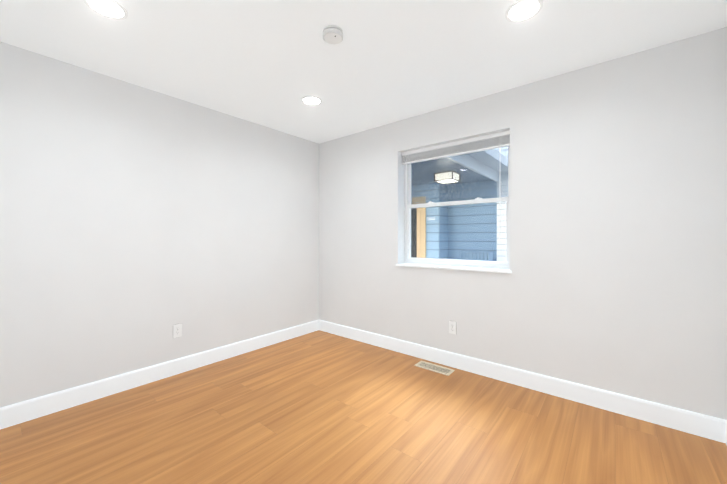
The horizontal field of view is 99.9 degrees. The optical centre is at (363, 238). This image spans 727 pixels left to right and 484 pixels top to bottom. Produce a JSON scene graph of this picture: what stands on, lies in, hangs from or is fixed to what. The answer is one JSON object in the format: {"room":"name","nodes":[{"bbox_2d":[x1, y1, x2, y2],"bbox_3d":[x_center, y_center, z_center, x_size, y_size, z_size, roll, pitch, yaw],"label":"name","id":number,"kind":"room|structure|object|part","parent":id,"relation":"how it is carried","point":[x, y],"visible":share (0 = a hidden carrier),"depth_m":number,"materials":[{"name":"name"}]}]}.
{"room":"empty room","nodes":[
{"label":"empty room","id":0,"kind":"room"},
{"bbox_2d":[0,41,318,407],"bbox_3d":[-1.638,-0.025,2.841,0.150,2.440,3.630,0,0,39],"label":"wall","id":1,"kind":"structure","parent":0,"point":[137,222],"depth_m":2.46,"materials":[{"name":"white paint"}]},
{"bbox_2d":[0,320,318,428],"bbox_3d":[-1.602,1.129,2.757,0.015,0.132,3.240,0,0,39],"label":"baseboard","id":2,"kind":"structure","parent":1,"relation":"attached to","point":[24,411],"depth_m":2.44,"materials":[{"name":"white wood"}]},
{"bbox_2d":[173,323,181,337],"bbox_3d":[-1.646,0.814,2.708,0.008,0.117,0.072,0,0,39],"label":"electrical outlet","id":3,"kind":"object","parent":1,"relation":"attached to","point":[177,330],"visible":1,"depth_m":2.70,"materials":[{"name":"white plastic"}]},
{"bbox_2d":[0,330,726,483],"bbox_3d":[-0.219,1.257,1.684,3.815,0.120,3.630,0,0,39],"label":"floor","id":4,"kind":"structure","parent":0,"point":[319,407],"depth_m":1.88,"materials":[{"name":"brown wood"}]},
{"bbox_2d":[414,361,454,375],"bbox_3d":[0.652,1.192,2.825,0.340,0.005,0.140,0,0,39],"label":"floor vent","id":5,"kind":"object","parent":4,"relation":"in","point":[435,368],"visible":1,"depth_m":2.81,"materials":[{"name":"beige metal"}]},
{"bbox_2d":[0,0,726,143],"bbox_3d":[-0.219,-1.303,1.679,3.815,0.120,3.630,0,0,39],"label":"ceiling","id":6,"kind":"structure","parent":0,"point":[270,63],"depth_m":1.98,"materials":[{"name":"white paint"}]},
{"bbox_2d":[83,0,127,19],"bbox_3d":[-1.378,-1.240,1.638,0.184,0.006,0.184,0,0,39],"label":"recessed light","id":7,"kind":"object","parent":6,"relation":"in","point":[113,9],"visible":1,"depth_m":1.65,"materials":[{"name":"white plastic"}]},
{"bbox_2d":[301,96,321,105],"bbox_3d":[-0.466,-1.242,2.753,0.184,0.006,0.184,0,0,39],"label":"recessed light","id":8,"kind":"object","parent":6,"relation":"in","point":[311,100],"visible":1,"depth_m":2.75,"materials":[{"name":"white plastic"}]},
{"bbox_2d":[323,25,342,43],"bbox_3d":[-0.183,-1.221,1.837,0.122,0.044,0.122,0,0,39],"label":"smoke detector","id":9,"kind":"object","parent":6,"relation":"attached to","point":[332,34],"visible":1,"depth_m":1.80,"materials":[{"name":"white plastic"}]},
{"bbox_2d":[505,0,542,22],"bbox_3d":[0.870,-1.240,1.661,0.184,0.006,0.184,0,0,39],"label":"recessed light","id":10,"kind":"object","parent":6,"relation":"in","point":[518,11],"visible":1,"depth_m":1.66,"materials":[{"name":"white plastic"}]},
{"bbox_2d":[319,27,726,419],"bbox_3d":[0.854,-0.026,2.994,3.515,2.440,0.240,0,0,39],"label":"wall","id":11,"kind":"structure","parent":0,"point":[615,280],"depth_m":2.23,"materials":[{"name":"white paint"}]},
{"bbox_2d":[449,321,456,334],"bbox_3d":[0.832,0.829,2.854,0.072,0.117,0.008,0,0,39],"label":"outlet","id":12,"kind":"object","parent":11,"relation":"attached to","point":[452,327],"visible":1,"depth_m":2.85,"materials":[{"name":"white plastic"}]},
{"bbox_2d":[396,130,511,272],"bbox_3d":[0.858,-0.321,2.970,1.127,1.210,0.261,0,0,39],"label":"window unit","id":13,"kind":"structure","parent":11,"relation":"in","point":[499,140],"depth_m":2.95,"materials":[{"name":"white plastic"}]},
{"bbox_3d":[0.905,-0.331,3.032,1.101,1.190,0.105,0,0,39],"label":"frame","id":14,"kind":"part","parent":13,"relation":"part of","materials":[{"name":"white plastic"}]},
{"bbox_3d":[0.886,-0.065,3.009,0.985,0.543,0.004,0,0,39],"label":"glass","id":15,"kind":"part","parent":13,"relation":"part of","materials":[{"name":"clear glass"}]},
{"bbox_3d":[0.884,-0.073,3.007,1.049,0.623,0.032,0,0,39],"label":"sash","id":16,"kind":"part","parent":13,"relation":"part of","materials":[{"name":"white plastic"}]},
{"bbox_3d":[0.906,-0.616,3.032,1.049,0.567,0.028,0,0,39],"label":"sash","id":17,"kind":"part","parent":13,"relation":"part of","materials":[{"name":"white plastic"}]},
{"bbox_3d":[0.906,-0.620,3.032,0.999,0.510,0.004,0,0,39],"label":"glass","id":18,"kind":"part","parent":13,"relation":"part of","materials":[{"name":"clear glass"}]},
{"bbox_2d":[319,320,726,442],"bbox_3d":[0.773,1.129,2.897,3.515,0.132,0.015,0,0,39],"label":"baseboard","id":19,"kind":"structure","parent":11,"relation":"attached to","point":[702,425],"depth_m":2.31,"materials":[{"name":"white wood"}]},
{"bbox_3d":[1.200,-0.020,0.522,0.150,2.440,3.630,0,0,39],"label":"wall","id":20,"kind":"structure","parent":0,"visible":0},
{"bbox_2d":[725,421,726,444],"bbox_3d":[1.107,1.134,0.541,0.015,0.132,3.240,0,0,39],"label":"baseboard","id":21,"kind":"structure","parent":20,"relation":"attached to","point":[726,434],"depth_m":1.77,"materials":[{"name":"white wood"}]},
{"label":"outside","id":22,"kind":"structure","parent":0,"visible":0},
{"bbox_2d":[411,147,507,268],"bbox_3d":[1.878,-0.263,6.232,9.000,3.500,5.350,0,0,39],"label":"window glass","id":23,"kind":"structure","parent":22,"point":[487,220],"depth_m":6.68,"materials":[{"name":"blue"}]}
]}

